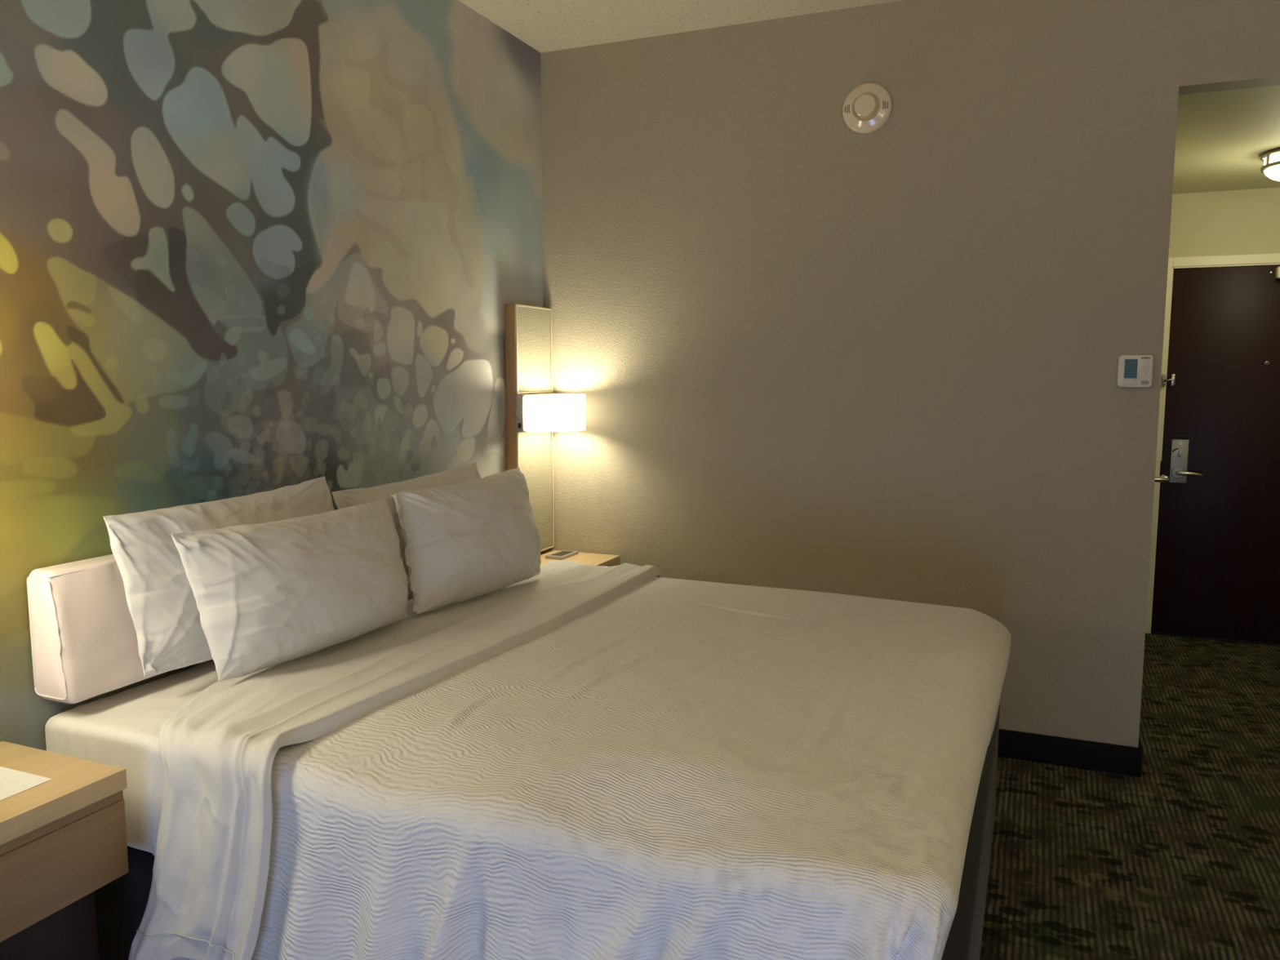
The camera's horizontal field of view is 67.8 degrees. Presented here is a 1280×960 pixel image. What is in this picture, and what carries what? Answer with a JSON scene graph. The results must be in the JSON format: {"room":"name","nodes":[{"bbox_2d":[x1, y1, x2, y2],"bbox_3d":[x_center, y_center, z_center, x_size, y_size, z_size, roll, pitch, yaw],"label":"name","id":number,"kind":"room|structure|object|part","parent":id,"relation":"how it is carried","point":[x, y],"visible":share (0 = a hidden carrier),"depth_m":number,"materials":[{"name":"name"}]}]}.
{"room":"hotel room","nodes":[
{"label":"hotel room","id":0,"kind":"room"},
{"bbox_2d":[0,0,542,751],"bbox_3d":[-1.473,-0.190,2.107,0.001,3.004,5.263,3,7,23],"label":"wall","id":1,"kind":"structure","parent":0,"point":[247,247],"depth_m":2.78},
{"bbox_2d":[504,303,554,551],"bbox_3d":[-0.501,-0.223,4.357,0.060,1.126,0.330,3,7,23],"label":"mirror panel","id":2,"kind":"object","parent":1,"relation":"attached to","point":[528,336],"visible":0.8,"depth_m":4.31,"materials":[{"name":"brown wood"}]},
{"bbox_3d":[-0.477,-0.587,4.306,0.008,0.390,0.330,3,7,23],"label":"mirror frame","id":3,"kind":"part","parent":2,"relation":"part of","materials":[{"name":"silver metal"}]},
{"bbox_2d":[517,306,551,391],"bbox_3d":[-0.478,-0.588,4.306,0.003,0.372,0.312,3,7,23],"label":"mirror glass","id":4,"kind":"object","parent":2,"relation":"attached to","point":[534,323],"depth_m":4.30,"materials":[{"name":"white"}]},
{"bbox_3d":[-0.478,0.051,4.378,0.008,0.578,0.330,3,7,23],"label":"mirror frame","id":5,"kind":"part","parent":2,"relation":"part of","materials":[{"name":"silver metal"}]},
{"bbox_2d":[519,431,552,548],"bbox_3d":[-0.479,0.051,4.378,0.003,0.560,0.312,3,7,23],"label":"mirror glass","id":6,"kind":"object","parent":2,"relation":"attached to","point":[535,448],"depth_m":4.41,"materials":[{"name":"white"}]},
{"bbox_2d":[515,393,585,432],"bbox_3d":[-0.375,-0.303,4.276,0.229,0.164,0.344,3,7,23],"label":"wall lamp","id":7,"kind":"object","parent":2,"relation":"attached to","point":[537,412],"visible":1,"depth_m":4.16,"materials":[{"name":"white fabric"}]},
{"bbox_3d":[-0.462,-0.307,4.313,0.039,0.164,0.342,3,7,23],"label":"plate","id":8,"kind":"part","parent":7,"relation":"part of","materials":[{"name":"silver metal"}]},
{"bbox_2d":[458,0,902,53],"bbox_3d":[0.585,-1.635,1.089,4.650,0.100,5.483,3,7,23],"label":"ceiling","id":9,"kind":"structure","parent":0,"point":[544,25],"depth_m":3.89,"materials":[{"name":"white paint"}]},
{"bbox_2d":[540,0,1279,747],"bbox_3d":[1.619,-0.367,3.720,4.650,3.004,0.120,3,7,23],"label":"wall","id":10,"kind":"structure","parent":0,"point":[806,350],"depth_m":3.86,"materials":[{"name":"beige paint"}]},
{"bbox_2d":[842,82,892,133],"bbox_3d":[0.902,-1.488,3.797,0.196,0.196,0.064,3,7,23],"label":"smoke detector","id":11,"kind":"object","parent":10,"relation":"attached to","point":[867,108],"visible":1,"depth_m":3.79,"materials":[{"name":"beige plastic"}]},
{"bbox_2d":[997,728,1142,777],"bbox_3d":[0.957,1.037,4.153,2.180,0.115,0.145,3,7,23],"label":"baseboard","id":12,"kind":"structure","parent":10,"relation":"attached to","point":[1026,746],"depth_m":3.76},
{"bbox_2d":[1116,355,1153,387],"bbox_3d":[1.842,-0.405,3.543,0.114,0.119,0.025,3,7,23],"label":"thermostat","id":13,"kind":"object","parent":10,"relation":"attached to","point":[1133,371],"visible":1,"depth_m":3.53,"materials":[{"name":"beige plastic"}]},
{"bbox_2d":[979,633,1279,959],"bbox_3d":[1.028,1.331,2.495,4.650,0.100,7.795,3,7,23],"label":"floor","id":14,"kind":"structure","parent":0,"point":[1180,860],"depth_m":3.22,"materials":[{"name":"carpet"}]},
{"bbox_2d":[0,741,128,959],"bbox_3d":[-1.392,0.989,1.913,0.399,0.705,0.540,3,7,23],"label":"nightstand","id":15,"kind":"object","parent":14,"relation":"on","point":[63,838],"visible":1,"depth_m":1.95,"materials":[{"name":"brown wood"}]},
{"bbox_2d":[0,766,52,800],"bbox_3d":[-1.381,0.634,1.902,0.216,0.001,0.280,3,7,23],"label":"paper sheet","id":16,"kind":"object","parent":15,"relation":"on","point":[12,782],"visible":1,"depth_m":1.98,"materials":[{"name":"white paper"}]},
{"bbox_3d":[-1.425,1.104,1.940,0.329,0.470,0.460,3,7,23],"label":"support panel","id":17,"kind":"part","parent":15,"relation":"part of","materials":[{"name":"brown wood"}]},
{"bbox_3d":[-1.211,0.795,1.815,0.004,0.165,0.524,3,7,23],"label":"drawer","id":18,"kind":"part","parent":15,"relation":"part of","materials":[{"name":"brown wood"}]},
{"bbox_2d":[44,598,999,959],"bbox_3d":[-0.090,0.871,2.816,2.091,0.741,1.984,3,7,23],"label":"bed","id":19,"kind":"object","parent":14,"relation":"on","point":[122,729],"visible":0.05,"depth_m":2.26,"materials":[{"name":"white fabric"}]},
{"bbox_2d":[26,554,168,703],"bbox_3d":[-1.005,0.270,3.118,0.118,0.315,1.975,3,7,23],"label":"headboard","id":20,"kind":"object","parent":19,"relation":"on","point":[84,642],"visible":0.15,"depth_m":2.26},
{"bbox_3d":[-1.386,0.371,2.218,0.106,0.284,0.010,3,7,23],"label":"panel","id":21,"kind":"part","parent":20,"relation":"part of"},
{"bbox_2d":[102,475,333,677],"bbox_3d":[-1.048,0.251,2.638,0.105,0.460,0.888,3,7,23],"label":"pillow","id":22,"kind":"object","parent":19,"relation":"on","point":[162,603],"visible":0.4,"depth_m":2.35,"materials":[{"name":"white fabric"}]},
{"bbox_3d":[-0.134,0.659,2.811,1.996,0.320,1.984,3,7,23],"label":"mattress","id":23,"kind":"part","parent":19,"relation":"part of","materials":[{"name":"white fabric"}]},
{"bbox_2d":[331,462,480,599],"bbox_3d":[-0.755,0.187,3.373,0.119,0.435,0.871,3,7,23],"label":"pillow","id":24,"kind":"object","parent":19,"relation":"on","point":[343,499],"visible":0.16,"depth_m":3.20,"materials":[{"name":"white fabric"}]},
{"bbox_2d":[174,577,1011,959],"bbox_3d":[0.099,0.799,2.654,1.678,0.664,2.139,3,7,23],"label":"coverlet","id":25,"kind":"object","parent":19,"relation":"on","point":[673,769],"visible":0.9,"depth_m":1.90,"materials":[{"name":"white fabric"}]},
{"bbox_2d":[128,560,661,959],"bbox_3d":[-0.590,0.696,2.965,0.608,0.549,2.176,3,7,25],"label":"sheet","id":26,"kind":"object","parent":25,"relation":"on","point":[206,901],"visible":0.85,"depth_m":2.11,"materials":[{"name":"white fabric"}]},
{"bbox_2d":[170,498,408,682],"bbox_3d":[-0.883,0.281,2.615,0.207,0.387,0.815,3,7,23],"label":"pillow","id":27,"kind":"object","parent":26,"relation":"on","point":[268,594],"visible":1,"depth_m":2.46,"materials":[{"name":"white fabric"}]},
{"bbox_2d":[390,466,541,614],"bbox_3d":[-0.549,0.193,3.392,0.260,0.392,0.892,3,7,23],"label":"pillow","id":28,"kind":"object","parent":26,"relation":"on","point":[469,540],"visible":1,"depth_m":3.19,"materials":[{"name":"white fabric"}]},
{"bbox_2d":[540,549,619,566],"bbox_3d":[-0.373,0.719,4.331,0.399,0.705,0.495,3,7,23],"label":"nightstand","id":29,"kind":"object","parent":14,"relation":"on","point":[588,558],"visible":0.16,"depth_m":4.38,"materials":[{"name":"brown wood"}]},
{"bbox_2d":[545,550,578,559],"bbox_3d":[-0.362,0.347,4.416,0.090,0.014,0.162,3,7,23],"label":"pad","id":30,"kind":"object","parent":29,"relation":"on","point":[563,554],"visible":0.96,"depth_m":4.38,"materials":[{"name":"beige"}]},
{"bbox_2d":[1168,187,1279,257],"bbox_3d":[3.515,-0.343,5.457,1.684,2.572,0.100,3,7,23],"label":"wall","id":31,"kind":"structure","parent":0,"point":[1244,221],"depth_m":5.37,"materials":[{"name":"beige paint"}]},
{"bbox_2d":[1145,253,1279,633],"bbox_3d":[3.514,-0.159,5.419,1.060,2.215,0.128,3,7,23],"label":"door frame","id":32,"kind":"structure","parent":31,"relation":"attached to","point":[1271,259],"depth_m":5.52,"materials":[{"name":"beige paint"}]},
{"bbox_2d":[1151,265,1279,646],"bbox_3d":[3.495,-0.126,5.412,0.946,2.151,0.122,3,7,23],"label":"door","id":33,"kind":"structure","parent":31,"relation":"in","point":[1217,575],"depth_m":5.49,"materials":[{"name":"brown wood"}]},
{"bbox_3d":[3.152,-0.111,5.567,0.088,0.257,0.018,3,7,23],"label":"lock plate","id":34,"kind":"part","parent":33,"relation":"part of","materials":[{"name":"silver metal"}]},
{"bbox_3d":[3.183,-0.037,5.518,0.136,0.027,0.058,3,7,23],"label":"lever handle","id":35,"kind":"part","parent":33,"relation":"part of","materials":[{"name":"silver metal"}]},
{"bbox_2d":[1172,84,1279,194],"bbox_3d":[3.089,-1.567,4.293,1.684,0.120,2.312,3,7,23],"label":"ceiling","id":36,"kind":"structure","parent":0,"point":[1222,136],"depth_m":4.17,"materials":[{"name":"paint"}]},
{"bbox_2d":[1260,147,1279,181],"bbox_3d":[3.067,-1.450,4.393,0.352,0.136,0.352,3,7,23],"label":"ceiling lamp","id":37,"kind":"object","parent":36,"relation":"attached to","point":[1271,167],"visible":1,"depth_m":4.39,"materials":[{"name":"white glass"}]},
{"bbox_3d":[2.900,-1.478,4.397,0.010,0.044,0.010,3,7,23],"label":"band post","id":38,"kind":"part","parent":37,"relation":"part of","materials":[{"name":"silver metal"}]},
{"bbox_3d":[3.067,-1.476,4.390,0.320,0.042,0.320,3,7,23],"label":"glass","id":39,"kind":"part","parent":37,"relation":"part of","materials":[{"name":"white glass"}]},
{"bbox_3d":[3.067,-1.413,4.397,0.320,0.062,0.320,3,7,23],"label":"lamp shade","id":40,"kind":"part","parent":37,"relation":"part of","materials":[{"name":"white glass"}]},
{"bbox_3d":[2.347,-0.259,4.698,0.119,2.572,2.212,3,7,23],"label":"wall","id":41,"kind":"structure","parent":0,"visible":0},
{"bbox_2d":[1154,469,1168,482],"bbox_3d":[2.217,0.024,4.156,0.088,2.110,0.860,3,7,23],"label":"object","id":42,"kind":"structure","parent":41,"relation":"in","point":[1163,478],"depth_m":3.82,"materials":[{"name":"silver metal"}]},
{"bbox_3d":[2.103,-0.007,3.869,0.080,0.060,0.150,3,7,23],"label":"handle","id":43,"kind":"part","parent":42,"relation":"part of","materials":[{"name":"silver metal"}]}
]}

